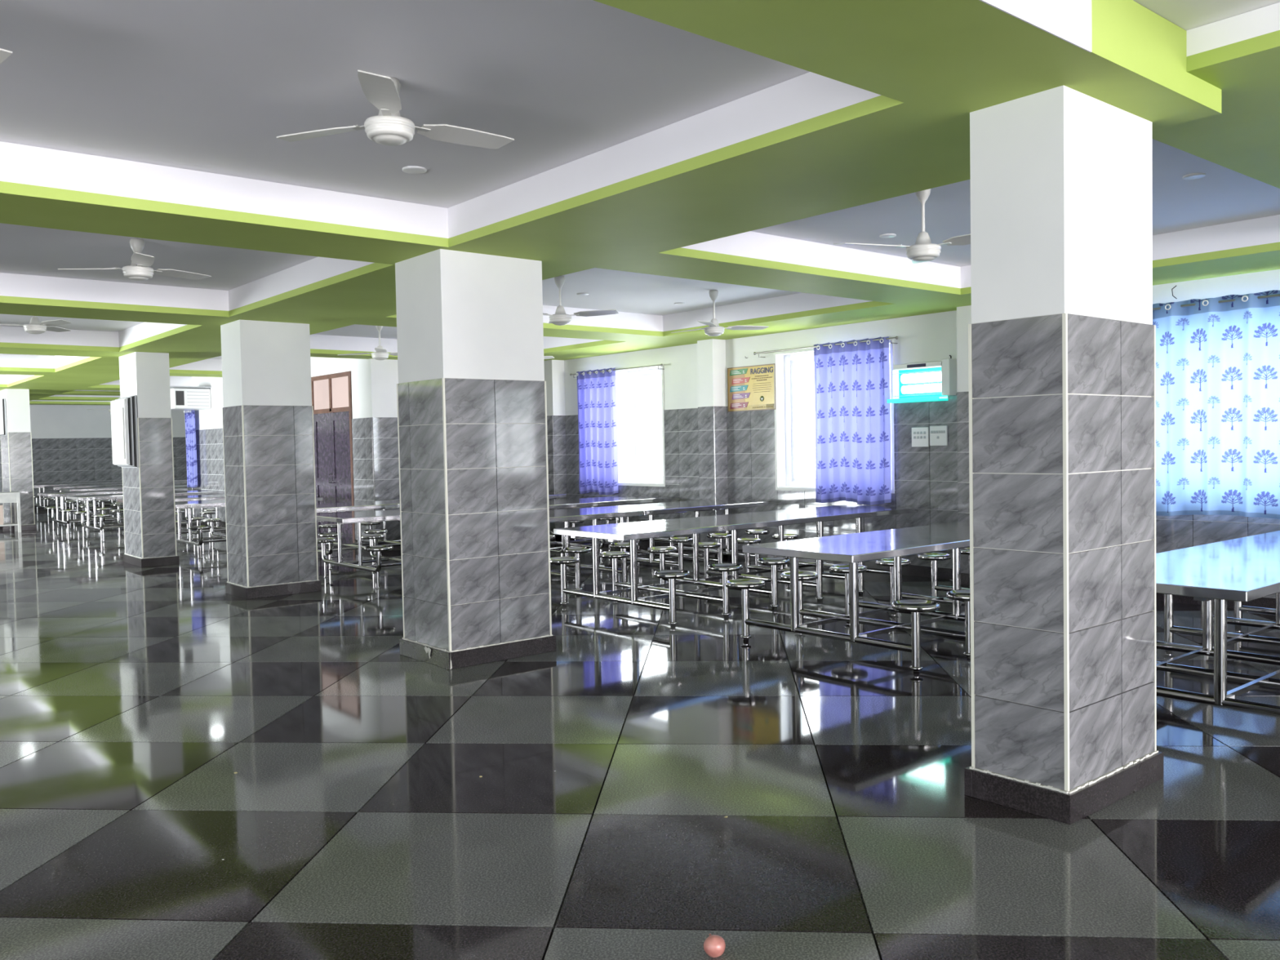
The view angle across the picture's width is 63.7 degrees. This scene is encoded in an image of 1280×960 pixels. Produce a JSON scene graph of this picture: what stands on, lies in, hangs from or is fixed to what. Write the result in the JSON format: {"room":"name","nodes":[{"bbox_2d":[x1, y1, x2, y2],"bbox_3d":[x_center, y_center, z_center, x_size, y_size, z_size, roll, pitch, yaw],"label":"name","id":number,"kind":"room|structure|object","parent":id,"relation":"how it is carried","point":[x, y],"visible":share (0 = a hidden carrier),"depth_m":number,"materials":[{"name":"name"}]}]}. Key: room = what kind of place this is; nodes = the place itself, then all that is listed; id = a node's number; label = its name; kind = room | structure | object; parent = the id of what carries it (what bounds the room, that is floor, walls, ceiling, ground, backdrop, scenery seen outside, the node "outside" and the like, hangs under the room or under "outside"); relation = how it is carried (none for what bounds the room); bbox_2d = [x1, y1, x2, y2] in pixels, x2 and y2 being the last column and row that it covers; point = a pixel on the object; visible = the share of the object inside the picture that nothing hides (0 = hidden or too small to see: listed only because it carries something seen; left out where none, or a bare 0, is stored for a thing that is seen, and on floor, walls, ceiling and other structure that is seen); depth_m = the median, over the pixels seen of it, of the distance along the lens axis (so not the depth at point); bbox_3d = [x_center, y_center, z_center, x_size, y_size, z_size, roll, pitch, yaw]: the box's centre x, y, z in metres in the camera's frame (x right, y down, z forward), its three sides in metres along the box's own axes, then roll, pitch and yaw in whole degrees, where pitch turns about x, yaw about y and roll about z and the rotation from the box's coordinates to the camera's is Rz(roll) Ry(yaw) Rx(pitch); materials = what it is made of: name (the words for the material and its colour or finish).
{"room":"eatery","nodes":[
{"label":"eatery","id":0,"kind":"room"},
{"bbox_2d":[0,435,4,522],"bbox_3d":[-14.226,-0.504,21.595,1.540,3.300,0.212,-3,3,-40],"label":"wall partition","id":1,"kind":"structure","parent":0,"point":[1,476],"depth_m":21.97,"materials":[{"name":"white paint"}]},
{"bbox_2d":[29,404,188,508],"bbox_3d":[-20.024,-0.577,26.848,16.200,3.300,0.312,-3,3,-40],"label":"wall","id":2,"kind":"structure","parent":0,"point":[71,443],"depth_m":29.79,"materials":[{"name":"white paint"}]},
{"bbox_2d":[34,502,111,509],"bbox_3d":[-16.487,0.750,29.637,6.700,0.120,0.020,-3,3,-40],"label":"baseboard","id":3,"kind":"structure","parent":2,"relation":"attached to","point":[35,506],"depth_m":29.41,"materials":[{"name":"stone"}]},
{"bbox_2d":[191,356,400,541],"bbox_3d":[-5.796,-0.602,19.818,2.812,3.300,8.862,-3,3,-40],"label":"wall","id":4,"kind":"structure","parent":0,"point":[374,382],"depth_m":15.81,"materials":[{"name":"white paint"}]},
{"bbox_2d":[169,386,211,409],"bbox_3d":[-9.363,-1.681,21.220,0.800,0.455,0.800,-3,3,-40],"label":"air conditioner","id":5,"kind":"object","parent":4,"relation":"attached to","point":[182,397],"visible":0.77,"depth_m":20.95,"materials":[{"name":"white plastic"}]},
{"bbox_2d":[175,391,184,404],"bbox_3d":[-9.296,-1.656,20.816,0.160,0.290,0.006,-3,3,-40],"label":"grille","id":6,"kind":"object","parent":5,"relation":"attached to","point":[180,395],"depth_m":20.81,"materials":[{"name":"black plastic"}]},
{"bbox_2d":[169,386,211,388],"bbox_3d":[-9.367,-1.896,21.213,0.800,0.025,0.800,-3,3,-40],"label":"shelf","id":7,"kind":"object","parent":5,"relation":"attached to","point":[171,387],"depth_m":20.92,"materials":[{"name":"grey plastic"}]},
{"bbox_2d":[183,409,197,488],"bbox_3d":[-9.592,-0.677,21.996,0.117,1.682,0.555,-3,3,-40],"label":"curtain","id":8,"kind":"object","parent":4,"relation":"hanging from","point":[189,415],"visible":0.99,"depth_m":21.88,"materials":[{"name":"blue fabric"}]},
{"bbox_2d":[200,521,226,527],"bbox_3d":[-7.569,0.922,19.837,0.020,0.120,6.600,-3,3,-40],"label":"baseboard","id":9,"kind":"structure","parent":4,"relation":"attached to","point":[223,524],"depth_m":20.97,"materials":[{"name":"stone"}]},
{"bbox_2d":[311,371,355,543],"bbox_3d":[-4.965,-0.333,16.672,0.116,2.750,1.540,-3,3,-40],"label":"door","id":10,"kind":"structure","parent":4,"relation":"in","point":[333,438],"depth_m":16.59,"materials":[{"name":"brown wood"}]},
{"bbox_2d":[354,539,369,546],"bbox_3d":[-4.230,0.998,15.851,0.020,0.120,0.700,-3,3,-40],"label":"baseboard","id":11,"kind":"structure","parent":4,"relation":"attached to","point":[355,540],"depth_m":15.88,"materials":[{"name":"stone"}]},
{"bbox_2d":[377,543,400,548],"bbox_3d":[-2.933,0.952,16.467,2.800,0.120,0.020,-3,3,-40],"label":"baseboard","id":12,"kind":"structure","parent":4,"relation":"attached to","point":[393,547],"depth_m":15.78,"materials":[{"name":"stone"}]},
{"bbox_2d":[0,506,1279,959],"bbox_3d":[-2.919,1.423,6.402,17.445,0.120,54.190,-3,3,-40],"label":"floor","id":13,"kind":"structure","parent":0,"point":[357,820],"depth_m":4.54,"materials":[{"name":"grey tile"}]},
{"bbox_2d":[0,492,21,532],"bbox_3d":[-12.915,0.662,20.454,1.000,0.800,0.420,-3,3,-40],"label":"stand","id":14,"kind":"object","parent":13,"relation":"on","point":[5,497],"visible":1,"depth_m":20.58,"materials":[{"name":"paint"}]},
{"bbox_2d":[0,504,3,524],"bbox_3d":[-12.781,0.691,20.553,0.090,0.390,0.260,-3,3,-40],"label":"bundle","id":15,"kind":"object","parent":14,"relation":"on","point":[1,505],"visible":1,"depth_m":20.47,"materials":[{"name":"beige"}]},
{"bbox_2d":[0,523,17,526],"bbox_3d":[-12.910,0.907,20.463,0.920,0.030,0.380,-3,3,-40],"label":"shelf","id":16,"kind":"object","parent":14,"relation":"attached to","point":[4,524],"depth_m":20.55,"materials":[{"name":"paint"}]},
{"bbox_2d":[0,388,36,531],"bbox_3d":[-12.910,-0.415,21.338,0.464,2.890,0.944,-3,3,-40],"label":"pillar","id":17,"kind":"structure","parent":13,"relation":"on","point":[16,454],"depth_m":21.02,"materials":[{"name":"grey tile"}]},
{"bbox_2d":[0,398,6,435],"bbox_3d":[-13.129,-1.284,21.138,0.106,0.750,0.700,-3,3,-40],"label":"notice board","id":18,"kind":"object","parent":17,"relation":"attached to","point":[2,402],"visible":1,"depth_m":20.89,"materials":[{"name":"grey plastic"}]},
{"bbox_2d":[33,479,186,515],"bbox_3d":[-14.049,0.443,27.642,4.100,0.780,1.786,-3,3,-40],"label":"dining table","id":19,"kind":"object","parent":13,"relation":"on","point":[35,486],"visible":0.22,"depth_m":26.71,"materials":[{"name":"silver metal"}]},
{"bbox_2d":[37,487,187,533],"bbox_3d":[-10.817,0.606,21.219,2.600,0.780,1.786,-3,3,-40],"label":"dining table","id":20,"kind":"object","parent":13,"relation":"on","point":[62,494],"visible":0.46,"depth_m":20.67,"materials":[{"name":"silver metal"}]},
{"bbox_2d":[44,480,186,519],"bbox_3d":[-12.552,0.475,25.895,4.050,0.780,1.786,-3,3,-40],"label":"dining table","id":21,"kind":"object","parent":13,"relation":"on","point":[51,487],"visible":0.12,"depth_m":24.92,"materials":[{"name":"silver metal"}]},
{"bbox_2d":[59,484,193,519],"bbox_3d":[-11.113,0.511,24.101,4.150,0.780,1.786,-3,3,-40],"label":"dining table","id":22,"kind":"object","parent":13,"relation":"on","point":[180,486],"visible":0.15,"depth_m":23.08,"materials":[{"name":"silver metal"}]},
{"bbox_2d":[66,489,224,541],"bbox_3d":[-9.225,0.640,19.358,2.550,0.780,1.786,-3,3,-40],"label":"dining table","id":23,"kind":"object","parent":13,"relation":"on","point":[105,496],"visible":0.52,"depth_m":19.04,"materials":[{"name":"silver metal"}]},
{"bbox_2d":[119,351,179,567],"bbox_3d":[-6.838,-0.284,14.294,0.484,2.890,0.944,-3,3,-40],"label":"pillar","id":24,"kind":"structure","parent":13,"relation":"on","point":[148,489],"depth_m":13.97,"materials":[{"name":"grey tile"}]},
{"bbox_2d":[110,395,138,467],"bbox_3d":[-7.061,-0.652,14.074,0.156,0.970,0.840,-3,3,-40],"label":"notice board","id":25,"kind":"object","parent":24,"relation":"attached to","point":[124,428],"visible":1,"depth_m":13.80,"materials":[{"name":"grey plastic"}]},
{"bbox_2d":[117,493,226,537],"bbox_3d":[-7.568,0.670,17.614,2.250,0.780,1.786,-3,3,-40],"label":"dining table","id":26,"kind":"object","parent":13,"relation":"on","point":[220,496],"visible":0.29,"depth_m":17.39,"materials":[{"name":"silver metal"}]},
{"bbox_2d":[174,497,323,558],"bbox_3d":[-6.207,0.702,15.951,2.300,0.780,1.786,-3,3,-40],"label":"dining table","id":27,"kind":"object","parent":13,"relation":"on","point":[180,505],"visible":0.46,"depth_m":15.35,"materials":[{"name":"silver metal"}]},
{"bbox_2d":[220,320,321,599],"bbox_3d":[-4.007,-0.228,11.134,0.804,2.890,0.664,-3,3,-40],"label":"pillar","id":28,"kind":"structure","parent":13,"relation":"on","point":[268,409],"depth_m":10.89,"materials":[{"name":"grey tile"}]},
{"bbox_2d":[315,493,566,568],"bbox_3d":[-3.093,0.680,14.880,4.300,0.780,1.786,-3,3,-40],"label":"dining table","id":29,"kind":"object","parent":13,"relation":"on","point":[394,504],"visible":0.24,"depth_m":13.99,"materials":[{"name":"silver metal"}]},
{"bbox_2d":[395,248,555,669],"bbox_3d":[-1.230,-0.157,7.613,0.910,2.890,0.751,-3,3,-40],"label":"pillar","id":30,"kind":"structure","parent":13,"relation":"on","point":[472,397],"depth_m":7.34,"materials":[{"name":"grey tile"}]},
{"bbox_2d":[316,495,676,588],"bbox_3d":[-1.718,0.714,13.162,4.800,0.780,1.786,-3,3,-40],"label":"dining table","id":31,"kind":"object","parent":13,"relation":"on","point":[358,517],"visible":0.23,"depth_m":12.37,"materials":[{"name":"silver metal"}]},
{"bbox_2d":[549,507,643,590],"bbox_3d":[-1.060,0.765,11.327,2.050,0.780,1.846,-3,3,-40],"label":"dining table","id":32,"kind":"object","parent":13,"relation":"on","point":[566,516],"visible":0.38,"depth_m":11.18,"materials":[{"name":"silver metal"}]},
{"bbox_2d":[593,499,769,569],"bbox_3d":[0.515,0.690,12.645,2.040,0.780,1.846,-3,3,-40],"label":"dining table","id":33,"kind":"object","parent":13,"relation":"on","point":[651,509],"visible":0.5,"depth_m":12.30,"materials":[{"name":"silver metal"}]},
{"bbox_2d":[703,933,725,957],"bbox_3d":[0.222,1.388,3.067,0.064,0.065,0.063,0,2,28],"label":"ball","id":34,"kind":"object","parent":13,"relation":"on","point":[714,945],"visible":1,"depth_m":3.05,"materials":[{"name":"pink plastic"}]},
{"bbox_2d":[550,504,918,627],"bbox_3d":[1.129,0.760,10.278,4.140,0.780,1.846,-3,3,-40],"label":"dining table","id":35,"kind":"object","parent":13,"relation":"on","point":[631,531],"visible":0.73,"depth_m":9.71,"materials":[{"name":"silver metal"}]},
{"bbox_2d":[724,520,970,674],"bbox_3d":[2.625,0.798,8.400,4.060,0.780,1.846,-3,3,-40],"label":"dining table","id":36,"kind":"object","parent":13,"relation":"on","point":[853,548],"visible":0.59,"depth_m":7.50,"materials":[{"name":"silver metal"}]},
{"bbox_2d":[964,84,1164,824],"bbox_3d":[1.834,-0.105,4.452,0.834,2.890,0.474,-3,3,-40],"label":"pillar","id":37,"kind":"structure","parent":13,"relation":"on","point":[1062,332],"depth_m":4.22,"materials":[{"name":"grey tile"}]},
{"bbox_2d":[1155,530,1279,716],"bbox_3d":[4.125,0.833,6.579,4.100,0.780,1.846,-3,3,-40],"label":"dining table","id":38,"kind":"object","parent":13,"relation":"on","point":[1246,569],"visible":0.49,"depth_m":5.83,"materials":[{"name":"silver metal"}]},
{"bbox_2d":[0,0,1279,404],"bbox_3d":[-2.839,-1.736,6.331,16.300,0.416,53.800,-3,3,-40],"label":"ceiling","id":39,"kind":"structure","parent":0,"point":[662,153],"depth_m":5.36,"materials":[{"name":"white paint"}]},
{"bbox_2d":[0,48,12,63],"bbox_3d":[-2.652,-1.557,3.427,0.960,0.277,1.080,-3,3,-40],"label":"ceiling fan","id":40,"kind":"object","parent":39,"relation":"hanging from","point":[4,54],"visible":1,"depth_m":3.71,"materials":[{"name":"white metal"}]},
{"bbox_2d":[0,315,71,333],"bbox_3d":[-6.587,-1.734,11.081,1.015,0.307,1.067,-3,3,-40],"label":"ceiling fan","id":41,"kind":"object","parent":39,"relation":"hanging from","point":[34,326],"visible":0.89,"depth_m":11.10,"materials":[{"name":"white metal"}]},
{"bbox_2d":[87,408,111,413],"bbox_3d":[-13.790,-2.030,26.907,1.063,0.547,1.020,-3,3,-40],"label":"ceiling fan","id":42,"kind":"object","parent":39,"relation":"hanging from","point":[109,410],"visible":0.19,"depth_m":26.90,"materials":[{"name":"white metal"}]},
{"bbox_2d":[57,238,211,280],"bbox_3d":[-3.731,-1.674,7.809,1.067,0.307,1.015,-3,3,-40],"label":"ceiling fan","id":43,"kind":"object","parent":39,"relation":"hanging from","point":[138,270],"visible":1,"depth_m":7.79,"materials":[{"name":"white metal"}]},
{"bbox_2d":[337,325,397,359],"bbox_3d":[-3.244,-1.784,13.270,0.985,0.487,1.076,-3,3,-40],"label":"ceiling fan","id":44,"kind":"object","parent":39,"relation":"hanging from","point":[380,353],"visible":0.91,"depth_m":13.17,"materials":[{"name":"white metal"}]},
{"bbox_2d":[276,69,514,148],"bbox_3d":[-1.030,-1.630,4.637,0.969,0.277,1.081,-3,3,-40],"label":"ceiling fan","id":45,"kind":"object","parent":39,"relation":"hanging from","point":[388,127],"visible":1,"depth_m":4.52,"materials":[{"name":"white metal"}]},
{"bbox_2d":[402,165,426,173],"bbox_3d":[-1.314,-1.805,6.002,0.140,0.012,0.140,-3,3,-40],"label":"cover plate","id":46,"kind":"object","parent":39,"relation":"attached to","point":[411,169],"visible":1,"depth_m":5.98,"materials":[{"name":"white plastic"}]},
{"bbox_2d":[543,355,554,359],"bbox_3d":[-1.833,-1.834,14.205,0.955,0.507,1.081,-3,3,-40],"label":"ceiling fan","id":47,"kind":"object","parent":39,"relation":"hanging from","point":[544,357],"visible":0.02,"depth_m":14.11,"materials":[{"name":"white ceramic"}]},
{"bbox_2d":[542,275,618,325],"bbox_3d":[-0.857,-1.719,9.818,0.955,0.467,1.082,-3,3,-40],"label":"ceiling fan","id":48,"kind":"object","parent":39,"relation":"hanging from","point":[560,317],"visible":0.9,"depth_m":9.84,"materials":[{"name":"white metal"}]},
{"bbox_2d":[577,293,588,295],"bbox_3d":[-0.613,-1.995,11.062,0.130,0.012,0.130,-3,3,-40],"label":"cover plate","id":49,"kind":"object","parent":39,"relation":"attached to","point":[578,294],"visible":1,"depth_m":11.03,"materials":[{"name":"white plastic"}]},
{"bbox_2d":[674,302,684,305],"bbox_3d":[0.460,-2.047,11.960,0.130,0.012,0.130,-3,3,-40],"label":"cover plate","id":50,"kind":"object","parent":39,"relation":"attached to","point":[680,303],"visible":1,"depth_m":11.94,"materials":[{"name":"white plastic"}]},
{"bbox_2d":[671,289,768,336],"bbox_3d":[0.729,-1.784,11.110,1.076,0.487,0.985,-3,3,-40],"label":"ceiling fan","id":51,"kind":"object","parent":39,"relation":"hanging from","point":[713,330],"visible":1,"depth_m":10.99,"materials":[{"name":"white metal"}]},
{"bbox_2d":[879,233,896,238],"bbox_3d":[1.975,-1.944,8.208,0.130,0.012,0.130,-3,3,-40],"label":"cover plate","id":52,"kind":"object","parent":39,"relation":"attached to","point":[886,235],"visible":1,"depth_m":8.18,"materials":[{"name":"white plastic"}]},
{"bbox_2d":[833,188,970,263],"bbox_3d":[1.880,-1.646,6.513,1.076,0.487,0.985,-3,3,-40],"label":"ceiling fan","id":53,"kind":"object","parent":39,"relation":"hanging from","point":[923,251],"visible":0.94,"depth_m":6.54,"materials":[{"name":"white metal"}]},
{"bbox_2d":[1182,173,1205,179],"bbox_3d":[3.491,-1.913,6.491,0.130,0.012,0.130,-3,3,-40],"label":"cover plate","id":54,"kind":"object","parent":39,"relation":"attached to","point":[1193,175],"visible":1,"depth_m":6.47,"materials":[{"name":"white plastic"}]},
{"bbox_2d":[188,269,1279,598],"bbox_3d":[3.148,-0.477,11.371,0.552,3.300,53.800,-3,3,-40],"label":"wall","id":55,"kind":"structure","parent":0,"point":[712,452],"depth_m":13.05,"materials":[{"name":"white paint"}]},
{"bbox_2d":[569,363,664,377],"bbox_3d":[-0.353,-1.617,15.352,0.126,0.076,2.190,-3,3,-40],"label":"curtain rod","id":56,"kind":"object","parent":55,"relation":"attached to","point":[661,364],"visible":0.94,"depth_m":15.09,"materials":[{"name":"silver metal"}]},
{"bbox_2d":[576,367,618,494],"bbox_3d":[-0.676,-0.733,15.725,0.120,1.912,0.984,-3,3,-40],"label":"curtain","id":57,"kind":"object","parent":56,"relation":"hanging from","point":[596,392],"visible":1,"depth_m":15.70,"materials":[{"name":"blue fabric"}]},
{"bbox_2d":[615,364,665,486],"bbox_3d":[-0.209,-0.791,15.468,0.218,1.740,1.970,-3,3,-40],"label":"window","id":58,"kind":"structure","parent":55,"relation":"in","point":[623,480],"depth_m":15.32,"materials":[{"name":"white paint"}]},
{"bbox_2d":[727,363,775,412],"bbox_3d":[1.439,-1.186,13.319,0.020,0.579,0.854,-3,3,-40],"label":"poster","id":59,"kind":"object","parent":55,"relation":"attached to","point":[750,385],"visible":1,"depth_m":13.32,"materials":[{"name":"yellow paper"}]},
{"bbox_2d":[753,336,897,357],"bbox_3d":[2.193,-1.580,12.312,0.126,0.076,2.200,-3,3,-40],"label":"curtain rod","id":60,"kind":"object","parent":55,"relation":"attached to","point":[895,337],"visible":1,"depth_m":12.37,"materials":[{"name":"silver metal"}]},
{"bbox_2d":[813,336,891,505],"bbox_3d":[2.445,-0.672,12.000,0.120,1.912,1.104,-3,3,-40],"label":"curtain","id":61,"kind":"object","parent":60,"relation":"hanging from","point":[853,455],"visible":1,"depth_m":11.98,"materials":[{"name":"blue fabric"}]},
{"bbox_2d":[773,339,894,493],"bbox_3d":[2.366,-0.733,12.395,0.218,1.740,1.810,-3,3,-40],"label":"window","id":62,"kind":"structure","parent":55,"relation":"in","point":[793,483],"depth_m":13.01,"materials":[{"name":"white paint"}]},
{"bbox_2d":[549,533,1275,608],"bbox_3d":[9.320,1.159,3.853,0.260,0.120,33.900,-3,3,-40],"label":"baseboard","id":63,"kind":"structure","parent":55,"relation":"attached to","point":[911,570],"depth_m":11.34,"materials":[{"name":"stone"}]},
{"bbox_2d":[911,426,928,447],"bbox_3d":[3.089,-0.473,11.362,0.030,0.215,0.215,-3,3,-40],"label":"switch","id":64,"kind":"object","parent":55,"relation":"attached to","point":[920,436],"visible":1,"depth_m":11.35,"materials":[{"name":"white plastic"}]},
{"bbox_2d":[887,355,956,403],"bbox_3d":[3.069,-1.099,11.245,0.190,0.488,0.765,-3,3,-40],"label":"trap","id":65,"kind":"object","parent":55,"relation":"attached to","point":[931,381],"visible":1,"depth_m":11.20,"materials":[{"name":"white plastic"}]},
{"bbox_2d":[887,396,948,403],"bbox_3d":[3.041,-0.876,11.291,0.190,0.042,0.665,-3,3,-40],"label":"tray","id":66,"kind":"object","parent":65,"relation":"on","point":[895,399],"depth_m":11.24,"materials":[{"name":"teal"}]},
{"bbox_2d":[929,425,947,445],"bbox_3d":[3.240,-0.480,11.181,0.030,0.215,0.215,-3,3,-40],"label":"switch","id":67,"kind":"object","parent":55,"relation":"attached to","point":[938,434],"visible":1,"depth_m":11.17,"materials":[{"name":"white plastic"}]},
{"bbox_2d":[1152,293,1279,310],"bbox_3d":[5.244,-1.516,8.672,0.126,0.076,2.760,-3,3,-40],"label":"curtain rod","id":68,"kind":"object","parent":55,"relation":"attached to","point":[1278,295],"visible":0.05,"depth_m":8.84,"materials":[{"name":"silver metal"}]},
{"bbox_2d":[1152,289,1279,519],"bbox_3d":[5.203,-0.618,8.669,0.157,1.932,2.506,-3,3,-40],"label":"curtain","id":69,"kind":"object","parent":68,"relation":"hanging from","point":[1218,364],"visible":0.7,"depth_m":8.91,"materials":[{"name":"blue fabric"}]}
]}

